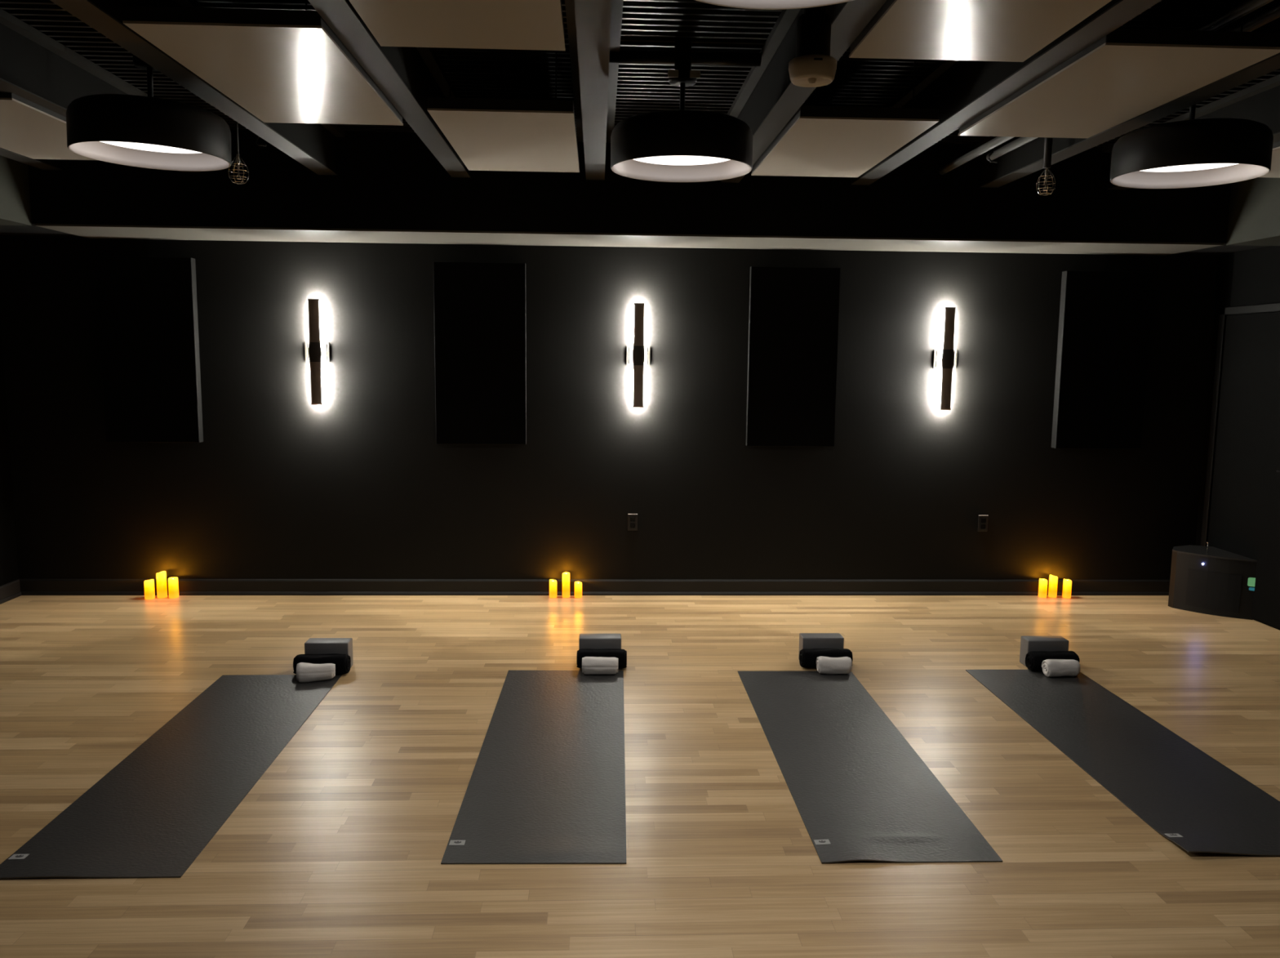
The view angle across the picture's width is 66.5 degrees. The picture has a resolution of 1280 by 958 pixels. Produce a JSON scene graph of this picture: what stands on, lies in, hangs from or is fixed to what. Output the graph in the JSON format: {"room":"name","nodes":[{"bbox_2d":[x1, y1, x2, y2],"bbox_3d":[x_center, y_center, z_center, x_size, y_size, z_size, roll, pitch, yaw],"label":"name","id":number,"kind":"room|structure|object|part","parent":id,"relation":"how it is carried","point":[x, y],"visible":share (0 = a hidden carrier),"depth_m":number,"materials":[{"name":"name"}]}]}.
{"room":"exercise studio","nodes":[
{"label":"exercise studio","id":0,"kind":"room"},
{"bbox_2d":[0,313,18,585],"bbox_3d":[-4.077,-0.143,1.684,0.100,3.100,9.725,0,7,-3],"label":"wall","id":1,"kind":"structure","parent":0,"point":[8,551],"depth_m":6.53,"materials":[{"name":"black paint"}]},
{"bbox_2d":[0,578,21,604],"bbox_3d":[-4.030,1.341,1.872,0.026,0.110,9.725,0,7,-3],"label":"baseboard","id":2,"kind":"structure","parent":1,"relation":"attached to","point":[11,590],"depth_m":6.56,"materials":[{"name":"black"}]},
{"bbox_2d":[0,155,31,225],"bbox_3d":[-3.707,-1.246,1.242,0.590,0.614,9.090,0,7,-3],"label":"wall","id":3,"kind":"structure","parent":0,"point":[15,196],"depth_m":5.63,"materials":[{"name":"black paint"}]},
{"bbox_2d":[0,235,1218,579],"bbox_3d":[-0.120,-0.730,6.738,8.445,3.100,0.100,0,7,-3],"label":"wall","id":4,"kind":"structure","parent":0,"point":[358,483],"depth_m":6.73,"materials":[{"name":"black paint"}]},
{"bbox_2d":[96,256,203,442],"bbox_3d":[-3.254,-0.852,6.495,0.610,1.216,0.073,0,7,-3],"label":"acoustic panel","id":5,"kind":"object","parent":4,"relation":"attached to","point":[148,306],"visible":1,"depth_m":6.46,"materials":[{"name":"black fabric"}]},
{"bbox_2d":[304,298,329,404],"bbox_3d":[-2.171,-0.849,6.540,0.160,0.700,0.086,0,7,-3],"label":"wall sconce","id":6,"kind":"object","parent":4,"relation":"attached to","point":[317,351],"visible":1,"depth_m":6.52,"materials":[{"name":"brown metal"}]},
{"bbox_3d":[-2.170,-0.846,6.511,0.079,0.700,0.024,0,7,-3],"label":"lamp shade","id":7,"kind":"part","parent":6,"relation":"part of","materials":[{"name":"brown metal"}]},
{"bbox_2d":[433,261,526,444],"bbox_3d":[-1.077,-0.842,6.602,0.610,1.216,0.050,0,7,-3],"label":"acoustic panel","id":8,"kind":"object","parent":4,"relation":"attached to","point":[480,322],"visible":1,"depth_m":6.58,"materials":[{"name":"black fabric"}]},
{"bbox_2d":[19,578,1169,595],"bbox_3d":[-0.133,0.761,6.860,8.245,0.110,0.026,0,7,-3],"label":"baseboard","id":9,"kind":"structure","parent":4,"relation":"attached to","point":[28,586],"depth_m":6.84,"materials":[{"name":"black wood"}]},
{"bbox_2d":[627,513,637,529],"bbox_3d":[-0.051,0.301,6.813,0.070,0.116,0.012,0,7,-3],"label":"wall outlet","id":10,"kind":"object","parent":4,"relation":"attached to","point":[632,517],"visible":1,"depth_m":6.81,"materials":[{"name":"black plastic"}]},
{"bbox_2d":[630,516,635,521],"bbox_3d":[-0.051,0.281,6.809,0.034,0.034,0.008,0,7,-3],"label":"socket","id":11,"kind":"object","parent":10,"relation":"attached to","point":[632,518],"depth_m":6.81,"materials":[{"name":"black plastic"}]},
{"bbox_2d":[630,523,635,528],"bbox_3d":[-0.051,0.325,6.814,0.034,0.034,0.008,0,7,-3],"label":"socket","id":12,"kind":"object","parent":10,"relation":"attached to","point":[632,525],"depth_m":6.81,"materials":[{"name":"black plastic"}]},
{"bbox_2d":[626,302,649,407],"bbox_3d":[-0.010,-0.838,6.635,0.160,0.700,0.086,0,7,-3],"label":"wall sconce","id":13,"kind":"object","parent":4,"relation":"attached to","point":[638,355],"visible":1,"depth_m":6.61,"materials":[{"name":"brown metal"}]},
{"bbox_3d":[-0.009,-0.834,6.606,0.079,0.700,0.024,0,7,-3],"label":"lamp shade","id":14,"kind":"part","parent":13,"relation":"part of","materials":[{"name":"brown metal"}]},
{"bbox_2d":[746,266,840,446],"bbox_3d":[1.046,-0.831,6.696,0.610,1.216,0.050,0,7,-3],"label":"acoustic panel","id":15,"kind":"object","parent":4,"relation":"attached to","point":[793,313],"visible":1,"depth_m":6.67,"materials":[{"name":"black fabric"}]},
{"bbox_2d":[933,306,957,409],"bbox_3d":[2.115,-0.827,6.729,0.160,0.700,0.086,0,7,-3],"label":"wall sconce","id":16,"kind":"object","parent":4,"relation":"attached to","point":[944,358],"visible":1,"depth_m":6.70,"materials":[{"name":"brown metal"}]},
{"bbox_3d":[2.116,-0.823,6.700,0.079,0.700,0.024,0,7,-3],"label":"lamp shade","id":17,"kind":"part","parent":16,"relation":"part of","materials":[{"name":"brown metal"}]},
{"bbox_2d":[977,515,988,531],"bbox_3d":[2.432,0.315,6.922,0.070,0.116,0.012,0,7,-3],"label":"wall outlet","id":18,"kind":"object","parent":4,"relation":"attached to","point":[982,519],"visible":1,"depth_m":6.92,"materials":[{"name":"black plastic"}]},
{"bbox_2d":[980,524,985,528],"bbox_3d":[2.431,0.338,6.923,0.034,0.034,0.008,0,7,-3],"label":"socket","id":19,"kind":"object","parent":18,"relation":"attached to","point":[982,526],"depth_m":6.92,"materials":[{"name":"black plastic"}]},
{"bbox_2d":[981,517,986,522],"bbox_3d":[2.432,0.294,6.918,0.034,0.034,0.008,0,7,-3],"label":"socket","id":20,"kind":"object","parent":18,"relation":"attached to","point":[983,519],"depth_m":6.92,"materials":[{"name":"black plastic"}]},
{"bbox_2d":[1051,271,1154,448],"bbox_3d":[3.206,-0.818,6.779,0.610,1.216,0.073,0,7,-3],"label":"acoustic panel","id":21,"kind":"object","parent":4,"relation":"attached to","point":[1105,316],"visible":1,"depth_m":6.74,"materials":[{"name":"black fabric"}]},
{"bbox_2d":[0,128,1270,254],"bbox_3d":[-0.092,-1.834,6.230,8.245,0.602,0.635,0,7,-3],"label":"ceiling beam","id":22,"kind":"structure","parent":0,"point":[383,180],"depth_m":5.93,"materials":[{"name":"black paint"}]},
{"bbox_2d":[35,223,1223,255],"bbox_3d":[0.018,-1.529,6.269,7.250,0.012,0.635,0,7,-3],"label":"trim","id":23,"kind":"structure","parent":22,"relation":"attached to","point":[90,231],"depth_m":6.19,"materials":[{"name":"grey"}]},
{"bbox_2d":[0,595,1279,957],"bbox_3d":[0.074,1.467,2.066,8.445,0.100,9.925,0,7,-3],"label":"floor","id":24,"kind":"structure","parent":0,"point":[337,849],"depth_m":3.90,"materials":[{"name":"brown wood"}]},
{"bbox_2d":[143,578,155,599],"bbox_3d":[-3.324,0.746,6.619,0.063,0.131,0.063,0,7,-3],"label":"pillar candle","id":25,"kind":"object","parent":24,"relation":"on","point":[149,591],"visible":1,"depth_m":6.60,"materials":[{"name":"yellow wax"}]},
{"bbox_2d":[155,570,167,598],"bbox_3d":[-3.260,0.717,6.657,0.063,0.182,0.063,0,7,-3],"label":"pillar candle","id":26,"kind":"object","parent":24,"relation":"on","point":[161,577],"visible":1,"depth_m":6.63,"materials":[{"name":"yellow wax"}]},
{"bbox_2d":[0,674,342,878],"bbox_3d":[-1.812,1.139,4.085,0.610,0.010,1.993,0,7,-3],"label":"yoga mat","id":27,"kind":"object","parent":24,"relation":"on","point":[152,815],"visible":1,"depth_m":3.73,"materials":[{"name":"grey rubber"}]},
{"bbox_2d":[296,662,335,682],"bbox_3d":[-1.653,0.985,4.987,0.184,0.100,0.092,-1,7,-12],"label":"rolled towel","id":28,"kind":"object","parent":27,"relation":"on","point":[305,672],"visible":1,"depth_m":4.95,"materials":[{"name":"grey fabric"}]},
{"bbox_2d":[293,653,351,674],"bbox_3d":[-1.657,0.965,5.091,0.276,0.104,0.101,0,7,-4],"label":"rolled blanket","id":29,"kind":"object","parent":27,"relation":"on","point":[342,661],"visible":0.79,"depth_m":5.05,"materials":[{"name":"black fabric"}]},
{"bbox_2d":[168,576,178,598],"bbox_3d":[-3.180,0.740,6.658,0.063,0.137,0.063,0,7,-3],"label":"pillar candle","id":30,"kind":"object","parent":24,"relation":"on","point":[173,584],"visible":1,"depth_m":6.63,"materials":[{"name":"yellow wax"}]},
{"bbox_2d":[304,637,353,667],"bbox_3d":[-1.654,0.931,5.195,0.229,0.152,0.098,0,7,-3],"label":"block","id":31,"kind":"object","parent":24,"relation":"on","point":[313,645],"visible":0.63,"depth_m":5.14,"materials":[{"name":"grey plastic"}]},
{"bbox_2d":[440,670,626,863],"bbox_3d":[-0.371,1.140,4.206,0.610,0.010,1.993,0,7,-1],"label":"yoga mat","id":32,"kind":"object","parent":24,"relation":"on","point":[546,784],"visible":0.98,"depth_m":3.86,"materials":[{"name":"grey rubber"}]},
{"bbox_2d":[582,656,618,674],"bbox_3d":[-0.209,0.980,5.134,0.190,0.092,0.085,1,7,-1],"label":"rolled towel","id":33,"kind":"object","parent":32,"relation":"on","point":[590,664],"visible":1,"depth_m":5.10,"materials":[{"name":"grey fabric"}]},
{"bbox_2d":[549,578,556,597],"bbox_3d":[-0.602,0.759,6.775,0.054,0.126,0.054,0,7,-3],"label":"pillar candle","id":34,"kind":"object","parent":24,"relation":"on","point":[553,583],"visible":1,"depth_m":6.75,"materials":[{"name":"yellow wax"}]},
{"bbox_2d":[562,571,569,597],"bbox_3d":[-0.513,0.735,6.783,0.054,0.174,0.054,0,7,-3],"label":"pillar candle","id":35,"kind":"object","parent":24,"relation":"on","point":[566,575],"visible":1,"depth_m":6.76,"materials":[{"name":"yellow wax"}]},
{"bbox_2d":[574,581,582,597],"bbox_3d":[-0.429,0.767,6.783,0.054,0.111,0.054,0,7,-3],"label":"pillar candle","id":36,"kind":"object","parent":24,"relation":"on","point":[578,584],"visible":1,"depth_m":6.76,"materials":[{"name":"yellow wax"}]},
{"bbox_2d":[578,633,621,648],"bbox_3d":[-0.217,0.930,5.333,0.229,0.152,0.098,0,7,-3],"label":"block","id":37,"kind":"object","parent":24,"relation":"on","point":[593,641],"visible":0.54,"depth_m":5.28,"materials":[{"name":"grey plastic"}]},
{"bbox_2d":[576,648,626,668],"bbox_3d":[-0.204,0.963,5.232,0.266,0.102,0.102,0,7,-1],"label":"rolled blanket","id":38,"kind":"object","parent":24,"relation":"on","point":[621,654],"visible":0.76,"depth_m":5.19,"materials":[{"name":"black fabric"}]},
{"bbox_2d":[798,632,844,658],"bbox_3d":[0.999,0.936,5.389,0.229,0.152,0.098,0,7,-3],"label":"block","id":39,"kind":"object","parent":24,"relation":"on","point":[806,640],"visible":0.59,"depth_m":5.34,"materials":[{"name":"grey plastic"}]},
{"bbox_2d":[799,648,853,667],"bbox_3d":[1.007,0.969,5.285,0.274,0.104,0.101,0,7,-4],"label":"rolled blanket","id":40,"kind":"object","parent":24,"relation":"on","point":[807,656],"visible":0.69,"depth_m":5.25,"materials":[{"name":"black fabric"}]},
{"bbox_2d":[737,670,1002,862],"bbox_3d":[0.867,1.147,4.238,0.610,0.014,1.993,0,7,-2],"label":"yoga mat","id":41,"kind":"object","parent":24,"relation":"on","point":[860,790],"visible":1,"depth_m":3.90,"materials":[{"name":"grey rubber"}]},
{"bbox_2d":[816,655,852,674],"bbox_3d":[1.030,0.989,5.187,0.176,0.093,0.085,1,7,0],"label":"rolled towel","id":42,"kind":"object","parent":41,"relation":"on","point":[824,664],"visible":1,"depth_m":5.15,"materials":[{"name":"grey fabric"}]},
{"bbox_2d":[1038,577,1047,597],"bbox_3d":[2.860,0.772,6.934,0.057,0.134,0.057,0,7,-3],"label":"pillar candle","id":43,"kind":"object","parent":24,"relation":"on","point":[1042,586],"visible":1,"depth_m":6.91,"materials":[{"name":"yellow wax"}]},
{"bbox_2d":[1019,635,1069,666],"bbox_3d":[2.226,0.950,5.381,0.229,0.152,0.098,0,7,-3],"label":"block","id":44,"kind":"object","parent":24,"relation":"on","point":[1028,643],"visible":0.66,"depth_m":5.33,"materials":[{"name":"grey plastic"}]},
{"bbox_2d":[1048,574,1057,597],"bbox_3d":[2.934,0.760,6.938,0.057,0.159,0.057,0,7,-3],"label":"pillar candle","id":45,"kind":"object","parent":24,"relation":"on","point":[1053,580],"visible":1,"depth_m":6.92,"materials":[{"name":"yellow wax"}]},
{"bbox_2d":[1062,578,1071,598],"bbox_3d":[3.029,0.775,6.926,0.057,0.134,0.057,0,7,-3],"label":"pillar candle","id":46,"kind":"object","parent":24,"relation":"on","point":[1067,584],"visible":1,"depth_m":6.91,"materials":[{"name":"yellow wax"}]},
{"bbox_2d":[965,669,1279,855],"bbox_3d":[2.110,1.147,4.304,0.610,0.024,1.993,0,7,-3],"label":"yoga mat","id":47,"kind":"object","parent":24,"relation":"on","point":[1191,798],"visible":0.99,"depth_m":4.05,"materials":[{"name":"grey rubber"}]},
{"bbox_2d":[1025,650,1079,671],"bbox_3d":[2.229,0.983,5.277,0.264,0.103,0.102,0,7,-4],"label":"rolled blanket","id":48,"kind":"object","parent":47,"relation":"on","point":[1033,659],"visible":0.69,"depth_m":5.24,"materials":[{"name":"black fabric"}]},
{"bbox_2d":[1041,658,1079,676],"bbox_3d":[2.231,1.001,5.178,0.178,0.091,0.084,0,7,-5],"label":"rolled towel","id":49,"kind":"object","parent":47,"relation":"on","point":[1051,667],"visible":1,"depth_m":5.14,"materials":[{"name":"grey fabric"}]},
{"bbox_2d":[1168,542,1257,619],"bbox_3d":[3.818,0.653,6.600,0.356,0.474,0.524,0,7,-3],"label":"floor speaker","id":50,"kind":"object","parent":24,"relation":"on","point":[1206,580],"visible":1,"depth_m":6.49,"materials":[{"name":"black plastic"}]},
{"bbox_3d":[3.820,0.500,6.581,0.356,0.012,0.524,0,7,-3],"label":"plate","id":51,"kind":"part","parent":50,"relation":"part of","materials":[{"name":"black"}]},
{"bbox_2d":[0,0,1279,146],"bbox_3d":[0.107,-1.604,1.683,8.445,0.150,9.925,0,7,-3],"label":"ceiling","id":52,"kind":"structure","parent":0,"point":[646,24],"depth_m":4.42,"materials":[{"name":"black metal"}]},
{"bbox_2d":[0,147,62,169],"bbox_3d":[-3.272,-1.384,1.244,0.212,0.250,9.090,0,7,-3],"label":"ceiling beam","id":53,"kind":"structure","parent":52,"relation":"attached to","point":[44,164],"depth_m":5.56,"materials":[{"name":"grey metal"}]},
{"bbox_2d":[0,91,96,159],"bbox_3d":[-2.943,-1.790,4.652,0.630,0.280,1.280,0,7,-3],"label":"ceiling panel","id":54,"kind":"object","parent":52,"relation":"hanging from","point":[29,129],"visible":0.43,"depth_m":4.61,"materials":[{"name":"beige"}]},
{"bbox_3d":[-2.944,-1.683,4.665,0.626,0.047,1.276,0,7,-3],"label":"edge frame","id":55,"kind":"part","parent":54,"relation":"part of","materials":[{"name":"black"}]},
{"bbox_2d":[0,8,200,172],"bbox_3d":[-2.466,-1.380,1.279,0.212,0.250,9.090,0,7,-3],"label":"ceiling beam","id":56,"kind":"structure","parent":52,"relation":"attached to","point":[35,67],"depth_m":4.17,"materials":[{"name":"grey metal"}]},
{"bbox_2d":[66,54,231,171],"bbox_3d":[-1.987,-1.573,3.964,0.600,0.520,0.600,2,7,-3],"label":"pendant lamp","id":57,"kind":"object","parent":52,"relation":"hanging from","point":[149,131],"visible":0.93,"depth_m":3.79,"materials":[{"name":"black metal"}]},
{"bbox_3d":[-1.992,-1.415,3.983,0.600,0.200,0.600,2,7,-3],"label":"lamp shade","id":58,"kind":"part","parent":57,"relation":"part of","materials":[{"name":"black"}]},
{"bbox_3d":[-1.984,-1.660,3.953,0.022,0.305,0.022,2,7,-3],"label":"stem","id":59,"kind":"part","parent":57,"relation":"part of","materials":[{"name":"black metal"}]},
{"bbox_2d":[100,141,200,153],"bbox_3d":[-1.993,-1.380,3.988,0.488,0.006,0.488,2,7,-3],"label":"diffuser","id":60,"kind":"object","parent":57,"relation":"attached to","point":[118,147],"depth_m":4.13,"materials":[{"name":"white plastic"}]},
{"bbox_2d":[50,0,344,174],"bbox_3d":[-1.669,-1.376,1.314,0.212,0.250,9.090,0,7,-3],"label":"ceiling beam","id":61,"kind":"structure","parent":52,"relation":"attached to","point":[313,145],"depth_m":3.93,"materials":[{"name":"grey metal"}]},
{"bbox_2d":[228,121,248,183],"bbox_3d":[-1.958,-1.696,4.747,0.094,0.510,0.094,0,7,-3],"label":"sprinkler","id":62,"kind":"object","parent":52,"relation":"hanging from","point":[237,159],"visible":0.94,"depth_m":4.76,"materials":[{"name":"black metal"}]},
{"bbox_2d":[122,0,403,125],"bbox_3d":[-1.352,-1.659,3.739,0.620,0.280,1.320,0,7,-3],"label":"ceiling panel","id":63,"kind":"object","parent":52,"relation":"hanging from","point":[286,66],"visible":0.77,"depth_m":3.47,"materials":[{"name":"beige"}]},
{"bbox_2d":[307,0,470,177],"bbox_3d":[-0.878,-1.371,1.349,0.212,0.250,9.090,0,7,-3],"label":"ceiling beam","id":64,"kind":"structure","parent":52,"relation":"attached to","point":[406,76],"depth_m":4.01,"materials":[{"name":"grey metal"}]},
{"bbox_2d":[348,0,565,50],"bbox_3d":[-0.534,-1.514,2.642,0.620,0.280,1.300,0,7,-3],"label":"ceiling panel","id":65,"kind":"object","parent":52,"relation":"hanging from","point":[513,24],"visible":1,"depth_m":3.05,"materials":[{"name":"beige"}]},
{"bbox_3d":[-0.535,-1.406,2.656,0.616,0.047,1.296,0,7,-3],"label":"edge frame","id":66,"kind":"part","parent":65,"relation":"part of","materials":[{"name":"black"}]},
{"bbox_2d":[426,49,579,172],"bbox_3d":[-0.620,-1.785,4.809,0.620,0.280,1.350,0,7,-3],"label":"ceiling panel","id":67,"kind":"object","parent":52,"relation":"hanging from","point":[486,134],"visible":1,"depth_m":4.53,"materials":[{"name":"beige"}]},
{"bbox_3d":[-0.622,-1.677,4.822,0.616,0.047,1.346,0,7,-3],"label":"edge frame","id":68,"kind":"part","parent":67,"relation":"part of","materials":[{"name":"black"}]},
{"bbox_2d":[564,0,623,180],"bbox_3d":[-0.074,-1.367,1.384,0.212,0.250,9.090,0,7,-3],"label":"ceiling beam","id":69,"kind":"structure","parent":52,"relation":"attached to","point":[593,26],"depth_m":3.92,"materials":[{"name":"grey metal"}]},
{"bbox_2d":[610,38,753,182],"bbox_3d":[0.178,-1.568,4.109,0.600,0.520,0.600,0,7,-3],"label":"pendant lamp","id":70,"kind":"object","parent":52,"relation":"hanging from","point":[682,145],"visible":1,"depth_m":3.94,"materials":[{"name":"black metal"}]},
{"bbox_3d":[0.176,-1.409,4.128,0.600,0.200,0.600,0,7,-3],"label":"lamp shade","id":71,"kind":"part","parent":70,"relation":"part of","materials":[{"name":"black metal"}]},
{"bbox_2d":[633,155,730,164],"bbox_3d":[0.176,-1.375,4.133,0.488,0.006,0.488,0,7,-3],"label":"diffuser","id":72,"kind":"object","parent":70,"relation":"attached to","point":[675,159],"depth_m":4.27,"materials":[{"name":"white plastic"}]},
{"bbox_3d":[0.179,-1.655,4.098,0.022,0.305,0.022,0,7,-3],"label":"stem","id":73,"kind":"part","parent":70,"relation":"part of","materials":[{"name":"black metal"}]},
{"bbox_2d":[608,49,761,66],"bbox_3d":[0.186,-1.797,4.171,0.660,0.054,0.054,0,7,-3],"label":"conduit","id":74,"kind":"object","parent":52,"relation":"attached to","point":[633,56],"visible":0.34,"depth_m":4.15,"materials":[{"name":"black metal"}]},
{"bbox_2d":[695,0,853,9],"bbox_3d":[0.294,-1.292,1.902,0.600,0.520,0.600,0,7,-3],"label":"pendant lamp","id":75,"kind":"object","parent":52,"relation":"hanging from","point":[748,4],"visible":1,"depth_m":2.21,"materials":[{"name":"black"}]},
{"bbox_2d":[720,0,886,182],"bbox_3d":[0.743,-1.363,1.420,0.212,0.250,9.090,0,7,-3],"label":"ceiling beam","id":76,"kind":"structure","parent":52,"relation":"attached to","point":[767,99],"depth_m":4.05,"materials":[{"name":"grey metal"}]},
{"bbox_2d":[788,5,836,87],"bbox_3d":[0.531,-1.444,2.969,0.146,0.477,0.148,0,7,-3],"label":"ceiling sensor","id":77,"kind":"object","parent":52,"relation":"attached to","point":[813,65],"visible":1,"depth_m":2.94,"materials":[{"name":"beige plastic"}]},
{"bbox_2d":[751,61,938,177],"bbox_3d":[0.966,-1.776,4.873,0.610,0.280,1.340,0,7,-3],"label":"ceiling panel","id":78,"kind":"object","parent":52,"relation":"hanging from","point":[817,140],"visible":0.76,"depth_m":4.61,"materials":[{"name":"beige"}]},
{"bbox_3d":[0.965,-1.668,4.887,0.606,0.047,1.336,0,7,-3],"label":"edge frame","id":79,"kind":"part","parent":78,"relation":"part of","materials":[{"name":"black"}]},
{"bbox_2d":[848,0,1111,62],"bbox_3d":[1.053,-1.505,2.712,0.610,0.280,1.300,0,7,-3],"label":"ceiling panel","id":80,"kind":"object","parent":52,"relation":"hanging from","point":[980,30],"visible":0.85,"depth_m":3.05,"materials":[{"name":"beige"}]},
{"bbox_3d":[1.052,-1.398,2.725,0.606,0.047,1.296,0,7,-3],"label":"edge frame","id":81,"kind":"part","parent":80,"relation":"part of","materials":[{"name":"black"}]},
{"bbox_2d":[987,136,997,163],"bbox_3d":[1.920,-1.839,5.300,0.055,0.241,0.012,0,7,-3],"label":"ceiling hook","id":82,"kind":"object","parent":52,"relation":"attached to","point":[992,150],"visible":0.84,"depth_m":5.31,"materials":[{"name":"black metal"}]},
{"bbox_2d":[938,0,1273,174],"bbox_3d":[2.044,-1.322,1.487,0.044,0.044,9.060,0,7,-3],"label":"ceiling pipe","id":83,"kind":"object","parent":82,"relation":"hanging from","point":[1245,7],"visible":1,"depth_m":3.33,"materials":[{"name":"grey metal"}]},
{"bbox_2d":[851,0,1161,185],"bbox_3d":[1.544,-1.359,1.455,0.212,0.250,9.090,0,7,-3],"label":"ceiling beam","id":84,"kind":"structure","parent":52,"relation":"attached to","point":[962,91],"depth_m":4.05,"materials":[{"name":"grey metal"}]},
{"bbox_2d":[1035,137,1056,195],"bbox_3d":[2.058,-1.683,4.922,0.094,0.493,0.094,0,7,-3],"label":"sprinkler","id":85,"kind":"object","parent":52,"relation":"hanging from","point":[1048,140],"visible":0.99,"depth_m":4.92,"materials":[{"name":"black metal"}]},
{"bbox_2d":[958,0,1279,137],"bbox_3d":[1.801,-1.639,3.847,0.610,0.280,1.320,0,7,-3],"label":"ceiling panel","id":86,"kind":"object","parent":52,"relation":"hanging from","point":[1126,74],"visible":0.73,"depth_m":3.59,"materials":[{"name":"beige"}]},
{"bbox_2d":[973,0,1279,187],"bbox_3d":[2.345,-1.354,1.491,0.212,0.250,9.090,0,7,-3],"label":"ceiling beam","id":87,"kind":"structure","parent":52,"relation":"attached to","point":[1026,159],"depth_m":4.51,"materials":[{"name":"grey metal"}]},
{"bbox_2d":[1102,74,1279,190],"bbox_3d":[3.144,-1.350,1.526,0.212,0.250,9.090,0,7,-3],"label":"ceiling beam","id":88,"kind":"structure","parent":52,"relation":"attached to","point":[1260,102],"depth_m":4.71,"materials":[{"name":"grey metal"}]},
{"bbox_2d":[1110,103,1273,188],"bbox_3d":[2.343,-1.549,4.144,0.600,0.520,0.600,0,7,-3],"label":"pendant lamp","id":89,"kind":"object","parent":52,"relation":"hanging from","point":[1193,152],"visible":0.88,"depth_m":3.97,"materials":[{"name":"black metal"}]},
{"bbox_2d":[1142,163,1238,172],"bbox_3d":[2.341,-1.356,4.168,0.488,0.006,0.488,0,7,-3],"label":"diffuser","id":90,"kind":"object","parent":89,"relation":"attached to","point":[1205,167],"depth_m":4.30,"materials":[{"name":"white plastic"}]},
{"bbox_3d":[2.344,-1.636,4.133,0.022,0.305,0.022,0,7,-3],"label":"stem","id":91,"kind":"part","parent":89,"relation":"part of","materials":[{"name":"black metal"}]},
{"bbox_2d":[1259,141,1279,177],"bbox_3d":[3.353,-1.752,4.894,0.570,0.280,1.050,0,7,-3],"label":"ceiling panel","id":92,"kind":"object","parent":52,"relation":"hanging from","point":[1274,172],"visible":0.02,"depth_m":5.06,"materials":[{"name":"beige"}]},
{"bbox_3d":[3.351,-1.645,4.907,0.566,0.047,1.046,0,7,-3],"label":"edge frame","id":93,"kind":"part","parent":92,"relation":"part of","materials":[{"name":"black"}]},
{"bbox_2d":[1195,245,1279,630],"bbox_3d":[4.260,-0.098,2.051,0.100,3.100,9.725,0,7,-3],"label":"wall","id":94,"kind":"structure","parent":0,"point":[1251,277],"depth_m":6.56,"materials":[{"name":"black paint"}]},
{"bbox_2d":[1200,302,1279,628],"bbox_3d":[3.985,-0.100,6.324,0.074,2.040,1.020,0,7,-3],"label":"door","id":95,"kind":"structure","parent":94,"relation":"in","point":[1242,507],"depth_m":6.41,"materials":[{"name":"black paint"}]},
{"bbox_2d":[1226,177,1279,245],"bbox_3d":[4.053,-1.204,1.583,0.365,0.614,9.090,0,7,-3],"label":"wall","id":96,"kind":"structure","parent":0,"point":[1254,214],"depth_m":5.87,"materials":[{"name":"black paint"}]},
{"bbox_3d":[0.302,0.489,-3.002,8.445,3.100,0.100,0,7,-3],"label":"wall","id":97,"kind":"structure","parent":0,"visible":0},
{"bbox_2d":[986,2,1279,160],"bbox_3d":[2.213,-1.320,1.328,0.044,0.044,8.730,0,7,-3],"label":"ceiling pipe","id":98,"kind":"object","parent":97,"relation":"attached to","point":[1272,13],"visible":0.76,"depth_m":3.39,"materials":[{"name":"grey metal"}]}
]}

